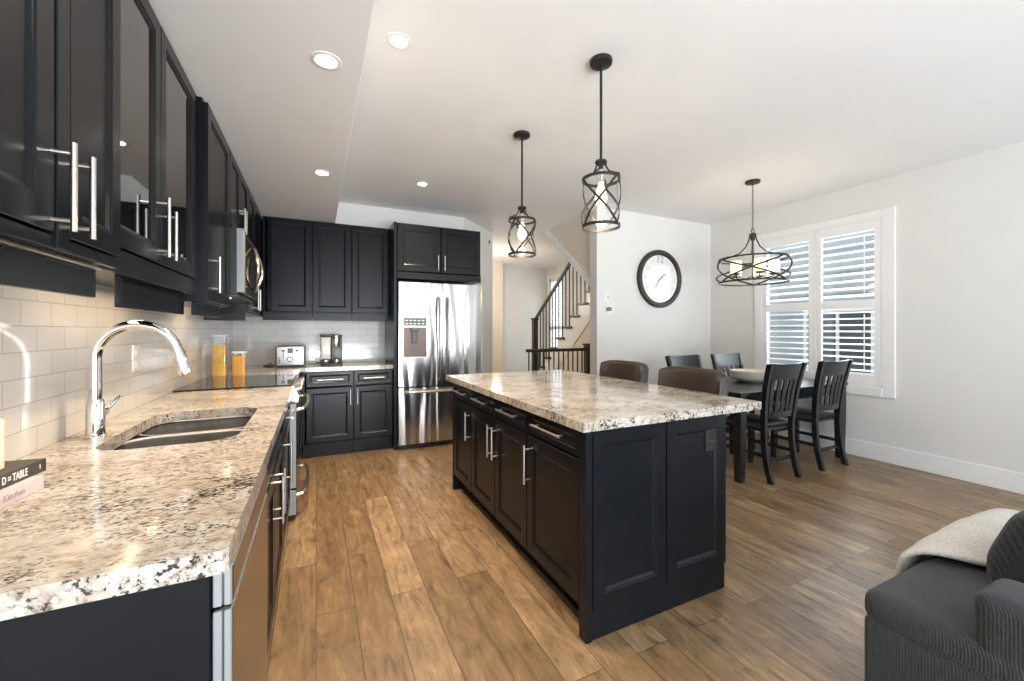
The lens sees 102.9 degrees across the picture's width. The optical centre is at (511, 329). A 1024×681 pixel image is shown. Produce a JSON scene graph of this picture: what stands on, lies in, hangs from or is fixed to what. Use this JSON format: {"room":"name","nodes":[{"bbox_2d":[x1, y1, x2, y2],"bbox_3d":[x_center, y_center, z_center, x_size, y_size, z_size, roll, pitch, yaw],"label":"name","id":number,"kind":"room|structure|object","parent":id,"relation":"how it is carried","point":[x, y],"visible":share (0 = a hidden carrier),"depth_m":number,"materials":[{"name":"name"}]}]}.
{"room":"kitchen","nodes":[
{"label":"kitchen","id":0,"kind":"room"},
{"bbox_2d":[148,0,374,222],"bbox_3d":[-0.687,-1.320,0.735,0.978,0.320,8.320,0,0,-26],"label":"ceiling","id":1,"kind":"structure","parent":0,"point":[283,117],"depth_m":1.91,"materials":[{"name":"white paint"}]},
{"bbox_2d":[313,169,330,175],"bbox_3d":[-1.402,-1.157,3.010,0.124,0.006,0.124,0,0,-26],"label":"recessed light","id":2,"kind":"object","parent":1,"relation":"in","point":[317,172],"visible":1,"depth_m":3.00,"materials":[{"name":"white plastic"}]},
{"bbox_2d":[310,51,341,69],"bbox_3d":[-0.800,-1.157,1.757,0.124,0.006,0.124,0,0,-26],"label":"recessed light","id":3,"kind":"object","parent":1,"relation":"in","point":[322,59],"visible":1,"depth_m":1.75,"materials":[{"name":"white plastic"}]},
{"bbox_2d":[299,202,463,445],"bbox_3d":[-1.802,-0.095,4.870,2.550,2.770,0.100,0,0,-26],"label":"wall","id":4,"kind":"structure","parent":0,"point":[347,213],"depth_m":4.92,"materials":[{"name":"white paint"}]},
{"bbox_2d":[263,216,311,319],"bbox_3d":[-2.380,-0.628,4.349,0.447,1.053,0.322,0,0,-26],"label":"upper cabinet","id":5,"kind":"object","parent":4,"relation":"attached to","point":[287,243],"visible":0.91,"depth_m":4.23,"materials":[{"name":"black paint"}]},
{"bbox_2d":[233,315,384,365],"bbox_3d":[-2.230,0.090,4.605,1.532,0.600,0.008,0,0,-26],"label":"tiled wall","id":6,"kind":"structure","parent":4,"relation":"attached to","point":[362,341],"depth_m":4.57,"materials":[{"name":"white tile"}]},
{"bbox_2d":[312,221,350,320],"bbox_3d":[-2.002,-0.628,4.531,0.384,1.053,0.322,0,0,-26],"label":"upper cabinet","id":7,"kind":"object","parent":4,"relation":"attached to","point":[331,242],"visible":1,"depth_m":4.39,"materials":[{"name":"black paint"}]},
{"bbox_2d":[351,225,388,320],"bbox_3d":[-1.647,-0.628,4.701,0.394,1.053,0.322,0,0,-26],"label":"upper cabinet","id":8,"kind":"object","parent":4,"relation":"attached to","point":[369,245],"visible":0.88,"depth_m":4.56,"materials":[{"name":"black paint"}]},
{"bbox_2d":[397,222,480,284],"bbox_3d":[-0.928,-0.863,4.865,0.970,0.605,0.655,0,0,-26],"label":"upper cabinet","id":9,"kind":"object","parent":4,"relation":"attached to","point":[425,254],"visible":0.85,"depth_m":4.60,"materials":[{"name":"black paint"}]},
{"bbox_2d":[464,218,492,372],"bbox_3d":[-0.493,-0.095,5.854,0.104,2.770,0.986,0,0,22],"label":"wall","id":10,"kind":"structure","parent":0,"point":[486,249],"depth_m":6.01,"materials":[{"name":"white paint"}]},
{"bbox_2d":[493,262,502,372],"bbox_3d":[-0.848,-0.095,8.856,1.300,2.770,0.300,0,0,-26],"label":"wall","id":11,"kind":"structure","parent":0,"point":[497,267],"depth_m":8.95,"materials":[{"name":"beige paint"}]},
{"bbox_2d":[503,265,546,371],"bbox_3d":[-0.367,-0.095,9.320,2.810,2.770,0.120,0,0,-26],"label":"wall","id":12,"kind":"structure","parent":0,"point":[524,288],"depth_m":9.54,"materials":[{"name":"white paint"}]},
{"bbox_2d":[548,213,589,276],"bbox_3d":[1.140,-0.990,5.779,0.860,0.980,1.230,0,0,-26],"label":"wall","id":13,"kind":"structure","parent":0,"point":[570,234],"depth_m":5.39,"materials":[{"name":"beige paint"}]},
{"bbox_2d":[543,230,589,285],"bbox_3d":[0.739,-0.990,5.586,0.030,0.980,1.230,0,0,-26],"label":"trim","id":14,"kind":"structure","parent":13,"relation":"attached to","point":[584,275],"depth_m":5.50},
{"bbox_2d":[557,323,589,372],"bbox_3d":[1.216,0.463,6.789,0.048,1.655,2.975,0,0,-26],"label":"wall","id":15,"kind":"structure","parent":0,"point":[585,336],"depth_m":6.92,"materials":[{"name":"beige paint"}]},
{"bbox_2d":[267,426,1023,680],"bbox_3d":[0.744,1.365,3.325,6.100,0.150,12.050,0,0,-26],"label":"floor","id":16,"kind":"structure","parent":0,"point":[389,571],"depth_m":2.08,"materials":[{"name":"brown wood"}]},
{"bbox_2d":[0,576,213,680],"bbox_3d":[-0.805,0.854,0.585,0.615,0.872,0.028,0,0,-26],"label":"end panel","id":17,"kind":"object","parent":16,"relation":"on","point":[164,633],"visible":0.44,"depth_m":0.66,"materials":[{"name":"black paint"}]},
{"bbox_2d":[113,416,285,656],"bbox_3d":[-1.248,0.856,1.565,0.665,0.868,0.978,0,0,-26],"label":"base cabinet","id":18,"kind":"object","parent":16,"relation":"on","point":[276,475],"visible":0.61,"depth_m":1.66,"materials":[{"name":"black paint"}]},
{"bbox_2d":[0,386,292,620],"bbox_3d":[-1.266,0.396,1.577,0.645,0.040,2.256,0,0,-26],"label":"countertop","id":19,"kind":"structure","parent":18,"relation":"on","point":[104,522],"depth_m":0.87,"materials":[{"name":"stone"}]},
{"bbox_2d":[0,475,43,507],"bbox_3d":[-1.148,0.361,0.819,0.161,0.030,0.270,0,0,-19],"label":"book","id":20,"kind":"object","parent":19,"relation":"on","point":[10,494],"visible":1,"depth_m":0.91,"materials":[{"name":"pink paper"}]},
{"bbox_2d":[0,458,45,489],"bbox_3d":[-1.176,0.331,0.855,0.151,0.030,0.270,0,0,-19],"label":"book","id":21,"kind":"object","parent":20,"relation":"on","point":[15,471],"visible":1,"depth_m":0.94,"materials":[{"name":"grey paper"}]},
{"bbox_2d":[0,418,4,469],"bbox_3d":[-1.179,0.255,0.903,0.070,0.120,0.070,0,0,-26],"label":"candle","id":22,"kind":"object","parent":21,"relation":"on","point":[2,421],"visible":1,"depth_m":0.92,"materials":[{"name":"beige wax"}]},
{"bbox_2d":[83,320,191,438],"bbox_3d":[-1.363,0.170,1.513,0.310,0.411,0.122,0,0,-22],"label":"faucet","id":23,"kind":"object","parent":19,"relation":"on","point":[96,410],"visible":1,"depth_m":1.44,"materials":[{"name":"silver metal"}]},
{"bbox_2d":[112,415,249,449],"bbox_3d":[-1.277,0.514,1.630,0.426,0.192,0.711,0,0,-26],"label":"sink","id":24,"kind":"object","parent":19,"relation":"in","point":[230,429],"visible":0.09,"depth_m":1.68,"materials":[{"name":"silver metal"}]},
{"bbox_2d":[213,468,266,680],"bbox_3d":[-0.887,0.855,0.861,0.586,0.870,0.584,0,0,-26],"label":"dishwasher","id":25,"kind":"object","parent":16,"relation":"on","point":[239,593],"visible":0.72,"depth_m":0.86,"materials":[{"name":"silver metal"}]},
{"bbox_2d":[172,374,309,515],"bbox_3d":[-1.878,0.828,2.960,0.738,0.924,0.762,0,0,-26],"label":"range","id":26,"kind":"object","parent":16,"relation":"on","point":[280,380],"visible":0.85,"depth_m":2.79,"materials":[{"name":"silver metal"}]},
{"bbox_2d":[172,374,295,391],"bbox_3d":[-1.927,0.375,2.936,0.630,0.018,0.762,0,0,-26],"label":"cooktop","id":27,"kind":"object","parent":26,"relation":"in","point":[280,380],"depth_m":2.84,"materials":[{"name":"black glass"}]},
{"bbox_2d":[282,403,295,548],"bbox_3d":[-1.603,0.856,2.303,0.665,0.868,0.650,0,0,-26],"label":"base cabinet","id":28,"kind":"object","parent":16,"relation":"on","point":[287,443],"visible":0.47,"depth_m":2.43,"materials":[{"name":"black paint"}]},
{"bbox_2d":[303,370,353,458],"bbox_3d":[-1.975,0.854,4.379,0.473,0.872,0.625,0,0,-26],"label":"base cabinet","id":29,"kind":"object","parent":16,"relation":"on","point":[328,419],"visible":0.91,"depth_m":4.15,"materials":[{"name":"black paint"}]},
{"bbox_2d":[353,369,391,451],"bbox_3d":[-1.582,0.854,4.568,0.392,0.872,0.625,0,0,-26],"label":"base cabinet","id":30,"kind":"object","parent":16,"relation":"on","point":[373,387],"visible":0.77,"depth_m":4.33,"materials":[{"name":"black paint"}]},
{"bbox_2d":[385,221,396,449],"bbox_3d":[-1.388,0.062,4.661,0.030,2.455,0.625,0,0,-26],"label":"end panel","id":31,"kind":"object","parent":16,"relation":"on","point":[391,325],"visible":0.58,"depth_m":4.39,"materials":[{"name":"black paint"}]},
{"bbox_2d":[397,282,481,449],"bbox_3d":[-0.899,0.388,4.805,0.950,1.805,0.740,0,0,-26],"label":"refrigerator","id":32,"kind":"object","parent":16,"relation":"on","point":[439,326],"visible":0.85,"depth_m":4.49,"materials":[{"name":"grey metal"}]},
{"bbox_2d":[526,343,589,373],"bbox_3d":[0.736,0.752,6.233,1.165,1.075,0.130,0,0,-26],"label":"balustrade","id":33,"kind":"object","parent":16,"relation":"on","point":[586,349],"visible":0.43,"depth_m":6.27,"materials":[{"name":"brown wood"}]},
{"bbox_2d":[531,262,589,370],"bbox_3d":[1.519,-0.082,7.195,1.040,2.744,3.445,0,0,-26],"label":"staircase","id":34,"kind":"structure","parent":16,"relation":"on","point":[579,323],"depth_m":7.35,"materials":[{"name":"brown wood"}]},
{"bbox_2d":[452,383,725,643],"bbox_3d":[0.275,0.854,2.667,0.885,0.872,1.829,0,0,-26],"label":"kitchen island","id":35,"kind":"object","parent":16,"relation":"on","point":[628,524],"visible":0.93,"depth_m":1.89,"materials":[{"name":"black paint"}]},
{"bbox_2d":[446,370,760,432],"bbox_3d":[0.379,0.396,2.768,1.130,0.040,1.938,0,0,-26],"label":"island countertop","id":36,"kind":"structure","parent":35,"relation":"on","point":[582,402],"depth_m":2.24,"materials":[{"name":"stone"}]},
{"bbox_2d":[705,429,715,450],"bbox_3d":[0.974,0.531,1.997,0.075,0.118,0.006,0,0,-26],"label":"outlet","id":37,"kind":"object","parent":35,"relation":"attached to","point":[710,434],"depth_m":1.99,"materials":[{"name":"black plastic"}]},
{"bbox_2d":[709,441,713,446],"bbox_3d":[0.976,0.557,1.993,0.035,0.028,0.003,0,0,-26],"label":"socket","id":38,"kind":"object","parent":35,"relation":"attached to","point":[711,443],"depth_m":1.99,"materials":[{"name":"black plastic"}]},
{"bbox_2d":[599,360,648,382],"bbox_3d":[0.763,0.772,3.262,0.503,1.035,0.553,0,0,-26],"label":"bar stool","id":39,"kind":"object","parent":16,"relation":"on","point":[619,369],"visible":0.28,"depth_m":3.35,"materials":[{"name":"brown leather"}]},
{"bbox_2d":[657,366,729,395],"bbox_3d":[1.054,0.772,2.658,0.503,1.035,0.553,0,0,-26],"label":"bar stool","id":40,"kind":"object","parent":16,"relation":"on","point":[711,381],"visible":0.26,"depth_m":2.73,"materials":[{"name":"brown leather"}]},
{"bbox_2d":[665,354,732,453],"bbox_3d":[2.021,0.785,4.383,0.505,1.010,0.521,0,0,-26],"label":"dining chair","id":41,"kind":"object","parent":16,"relation":"on","point":[694,360],"visible":0.16,"depth_m":4.56,"materials":[{"name":"black wood"}]},
{"bbox_2d":[710,353,778,449],"bbox_3d":[2.670,0.785,4.695,0.505,1.010,0.521,0,0,-26],"label":"dining chair","id":42,"kind":"object","parent":16,"relation":"on","point":[719,361],"visible":0.26,"depth_m":4.87,"materials":[{"name":"black wood"}]},
{"bbox_2d":[726,362,806,484],"bbox_3d":[2.250,0.785,3.688,0.505,1.010,0.521,0,0,-26],"label":"dining chair","id":43,"kind":"object","parent":16,"relation":"on","point":[767,420],"visible":0.87,"depth_m":3.52,"materials":[{"name":"black wood"}]},
{"bbox_2d":[728,377,847,483],"bbox_3d":[2.459,0.909,4.141,1.640,0.762,0.865,0,0,-26],"label":"dining table","id":44,"kind":"object","parent":16,"relation":"on","point":[737,389],"visible":0.21,"depth_m":3.50,"materials":[{"name":"black wood"}]},
{"bbox_2d":[730,369,764,382],"bbox_3d":[2.446,0.471,4.192,0.368,0.112,0.368,0,0,-26],"label":"bowl","id":45,"kind":"object","parent":44,"relation":"on","point":[743,375],"visible":0.89,"depth_m":4.09,"materials":[{"name":"beige ceramic"}]},
{"bbox_2d":[770,359,853,471],"bbox_3d":[2.926,0.785,4.012,0.505,1.010,0.521,0,0,-26],"label":"dining chair","id":46,"kind":"object","parent":16,"relation":"on","point":[839,369],"visible":0.96,"depth_m":3.85,"materials":[{"name":"black wood"}]},
{"bbox_2d":[864,556,1023,680],"bbox_3d":[1.931,0.860,0.979,1.112,0.860,1.332,0,0,-26],"label":"sofa","id":47,"kind":"object","parent":16,"relation":"on","point":[939,618],"visible":0.73,"depth_m":1.21,"materials":[{"name":"grey fabric"}]},
{"bbox_2d":[894,508,1019,575],"bbox_3d":[1.849,0.965,1.601,0.800,0.401,0.287,0,0,-26],"label":"throw blanket","id":48,"kind":"object","parent":47,"relation":"on","point":[970,539],"visible":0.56,"depth_m":1.53,"materials":[{"name":"beige fabric"}]},
{"bbox_2d":[986,510,1023,583],"bbox_3d":[1.769,0.705,1.329,0.448,0.271,0.205,0,0,-17],"label":"cushion","id":49,"kind":"object","parent":47,"relation":"on","point":[1005,556],"visible":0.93,"depth_m":1.29,"materials":[{"name":"grey fabric"}]},
{"bbox_3d":[-2.365,0.856,3.843,0.625,0.868,1.245,0,0,-26],"label":"base cabinet","id":50,"kind":"object","parent":16,"relation":"on","visible":0},
{"bbox_2d":[209,361,392,376],"bbox_3d":[-1.957,0.396,4.038,1.531,0.040,1.247,0,0,-26],"label":"countertop","id":51,"kind":"structure","parent":50,"relation":"on","point":[251,370],"depth_m":4.11,"materials":[{"name":"stone"}]},
{"bbox_2d":[211,335,227,376],"bbox_3d":[-2.353,0.208,3.285,0.102,0.335,0.102,0,0,-26],"label":"storage jar","id":52,"kind":"object","parent":51,"relation":"on","point":[219,352],"visible":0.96,"depth_m":3.25,"materials":[{"name":"clear glass"}]},
{"bbox_2d":[231,351,246,375],"bbox_3d":[-2.235,0.276,3.342,0.097,0.200,0.097,0,0,-26],"label":"storage jar","id":53,"kind":"object","parent":51,"relation":"on","point":[238,361],"visible":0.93,"depth_m":3.31,"materials":[{"name":"clear glass"}]},
{"bbox_2d":[263,345,305,366],"bbox_3d":[-2.352,0.269,4.215,0.392,0.214,0.291,0,0,-26],"label":"toaster","id":54,"kind":"object","parent":51,"relation":"on","point":[295,355],"visible":1,"depth_m":4.13,"materials":[{"name":"silver metal"}]},
{"bbox_2d":[314,335,342,364],"bbox_3d":[-1.996,0.213,4.433,0.280,0.323,0.200,0,0,-26],"label":"coffee maker","id":55,"kind":"object","parent":51,"relation":"on","point":[331,345],"visible":1,"depth_m":4.38,"materials":[{"name":"black plastic"}]},
{"bbox_2d":[321,359,339,362],"bbox_3d":[-1.962,0.335,4.407,0.187,0.038,0.091,0,0,-3],"label":"drip tray","id":56,"kind":"object","parent":55,"relation":"on","point":[332,360],"depth_m":4.39,"materials":[{"name":"silver metal"}]},
{"bbox_2d":[590,206,710,384],"bbox_3d":[1.879,-0.095,5.373,1.980,2.770,0.140,0,0,-26],"label":"wall","id":57,"kind":"structure","parent":0,"point":[637,331],"depth_m":5.21,"materials":[{"name":"white paint"}]},
{"bbox_2d":[604,292,608,301],"bbox_3d":[1.145,-0.400,4.937,0.075,0.120,0.011,0,0,-26],"label":"light switch","id":58,"kind":"object","parent":57,"relation":"attached to","point":[606,294],"visible":1,"depth_m":4.93,"materials":[{"name":"white plastic"}]},
{"bbox_2d":[605,306,613,313],"bbox_3d":[1.187,-0.245,4.953,0.140,0.100,0.019,0,0,-26],"label":"thermostat","id":59,"kind":"object","parent":57,"relation":"attached to","point":[608,309],"visible":1,"depth_m":4.95,"materials":[{"name":"white plastic"}]},
{"bbox_2d":[637,250,681,307],"bbox_3d":[1.921,-0.663,5.286,0.750,0.750,0.050,0,0,-26],"label":"wall clock","id":60,"kind":"object","parent":57,"relation":"attached to","point":[659,278],"visible":1,"depth_m":5.28,"materials":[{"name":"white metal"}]},
{"bbox_2d":[339,0,1023,268],"bbox_3d":[0.744,-1.555,3.325,6.100,0.150,12.050,0,0,-26],"label":"ceiling","id":61,"kind":"structure","parent":0,"point":[702,99],"depth_m":2.65,"materials":[{"name":"white paint"}]},
{"bbox_2d":[386,32,410,49],"bbox_3d":[-0.579,-1.477,2.089,0.124,0.006,0.124,0,0,-26],"label":"recessed light","id":62,"kind":"object","parent":61,"relation":"in","point":[397,40],"visible":1,"depth_m":2.08,"materials":[{"name":"white plastic"}]},
{"bbox_2d":[416,182,428,185],"bbox_3d":[-0.907,-1.477,4.136,0.124,0.006,0.124,0,0,-26],"label":"recessed light","id":63,"kind":"object","parent":61,"relation":"in","point":[417,183],"visible":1,"depth_m":4.13,"materials":[{"name":"white"}]},
{"bbox_2d":[508,130,535,257],"bbox_3d":[0.075,-1.020,3.080,0.214,0.920,0.214,0,0,1],"label":"pendant light","id":64,"kind":"object","parent":61,"relation":"hanging from","point":[521,135],"visible":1,"depth_m":3.06,"materials":[{"name":"brown metal"}]},
{"bbox_2d":[519,213,524,222],"bbox_3d":[0.075,-0.845,3.080,0.038,0.070,0.038,0,0,1],"label":"socket","id":65,"kind":"object","parent":64,"relation":"attached to","point":[522,220],"depth_m":3.07,"materials":[{"name":"silver metal"}]},
{"bbox_2d":[581,53,620,231],"bbox_3d":[0.488,-1.020,2.239,0.214,0.920,0.214,0,0,-40],"label":"pendant light","id":66,"kind":"object","parent":61,"relation":"hanging from","point":[600,62],"visible":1,"depth_m":2.22,"materials":[{"name":"brown metal"}]},
{"bbox_2d":[597,169,604,182],"bbox_3d":[0.488,-0.845,2.239,0.038,0.070,0.038,0,0,-40],"label":"socket","id":67,"kind":"object","parent":66,"relation":"attached to","point":[600,178],"depth_m":2.22,"materials":[{"name":"silver metal"}]},
{"bbox_2d":[716,179,792,285],"bbox_3d":[2.390,-0.974,4.063,0.665,1.013,0.658,0,0,-26],"label":"chandelier","id":68,"kind":"object","parent":61,"relation":"hanging from","point":[758,265],"visible":1,"depth_m":3.99,"materials":[{"name":"brown metal"}]},
{"bbox_2d":[547,142,1023,472],"bbox_3d":[3.432,-0.095,4.588,0.140,2.770,11.900,0,0,-26],"label":"wall","id":69,"kind":"structure","parent":0,"point":[960,222],"depth_m":3.61,"materials":[{"name":"white paint"}]},
{"bbox_2d":[547,273,564,356],"bbox_3d":[1.066,-0.135,9.448,0.124,2.310,0.770,0,0,-26],"label":"window","id":70,"kind":"structure","parent":69,"relation":"in","point":[555,277],"depth_m":9.61,"materials":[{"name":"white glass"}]},
{"bbox_2d":[754,206,895,398],"bbox_3d":[3.413,-0.265,4.552,0.165,1.850,1.390,0,0,-26],"label":"window","id":71,"kind":"structure","parent":69,"relation":"in","point":[882,383],"depth_m":4.31,"materials":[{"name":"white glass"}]},
{"bbox_2d":[726,414,1023,494],"bbox_3d":[4.344,1.208,2.509,0.016,0.165,7.160,0,0,-26],"label":"baseboard","id":72,"kind":"structure","parent":69,"relation":"attached to","point":[1012,481],"depth_m":3.67,"materials":[{"name":"white wood"}]},
{"bbox_3d":[-1.182,-0.095,0.497,0.120,2.770,8.520,0,0,-26],"label":"wall","id":73,"kind":"structure","parent":0,"visible":0},
{"bbox_2d":[0,284,232,460],"bbox_3d":[-1.860,0.080,2.057,0.008,0.620,4.920,0,0,-26],"label":"tiled wall","id":74,"kind":"structure","parent":73,"relation":"attached to","point":[46,338],"depth_m":1.45,"materials":[{"name":"white tile"}]},
{"bbox_2d":[0,0,120,297],"bbox_3d":[-1.040,-0.624,0.732,0.340,1.072,0.780,0,0,-26],"label":"upper cabinet","id":75,"kind":"object","parent":74,"relation":"attached to","point":[60,60],"visible":1,"depth_m":0.86,"materials":[{"name":"black paint"}]},
{"bbox_2d":[132,345,139,371],"bbox_3d":[-1.805,0.135,1.962,0.009,0.125,0.075,0,0,-26],"label":"wall outlet","id":76,"kind":"object","parent":74,"relation":"attached to","point":[135,348],"visible":1,"depth_m":1.95,"materials":[{"name":"white plastic"}]},
{"bbox_2d":[96,0,196,314],"bbox_3d":[-1.441,-0.618,1.527,0.305,1.085,0.990,0,0,-26],"label":"upper cabinet","id":77,"kind":"object","parent":74,"relation":"attached to","point":[158,259],"visible":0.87,"depth_m":1.49,"materials":[{"name":"black paint"}]},
{"bbox_2d":[184,96,229,317],"bbox_3d":[-1.770,-0.618,2.253,0.340,1.085,0.595,0,0,-26],"label":"upper cabinet","id":78,"kind":"object","parent":74,"relation":"attached to","point":[213,150],"visible":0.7,"depth_m":2.14,"materials":[{"name":"black paint"}]},
{"bbox_2d":[204,188,262,320],"bbox_3d":[-2.501,-0.618,3.774,0.340,1.085,1.250,0,0,-26],"label":"upper cabinet","id":79,"kind":"object","parent":74,"relation":"attached to","point":[237,311],"visible":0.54,"depth_m":3.55,"materials":[{"name":"black paint"}]},
{"bbox_2d":[230,150,247,235],"bbox_3d":[-2.065,-0.912,2.866,0.340,0.495,0.755,0,0,-26],"label":"upper cabinet","id":80,"kind":"object","parent":73,"relation":"attached to","point":[238,186],"visible":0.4,"depth_m":2.86,"materials":[{"name":"black paint"}]},
{"bbox_2d":[230,227,263,302],"bbox_3d":[-2.022,-0.434,2.886,0.416,0.442,0.755,0,0,-26],"label":"microwave","id":81,"kind":"object","parent":80,"relation":"attached to","point":[246,267],"visible":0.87,"depth_m":2.65,"materials":[{"name":"silver metal"}]},
{"label":"outside","id":82,"kind":"structure","parent":0,"visible":0},
{"bbox_3d":[6.926,1.765,7.765,8.790,0.050,24.000,0,0,-26],"label":"ground","id":83,"kind":"structure","parent":82,"visible":0},
{"bbox_2d":[769,230,873,374],"bbox_3d":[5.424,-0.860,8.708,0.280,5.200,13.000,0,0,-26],"label":"window shutters","id":84,"kind":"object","parent":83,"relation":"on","point":[871,237],"visible":0.13,"depth_m":7.50,"materials":[{"name":"white wood"}]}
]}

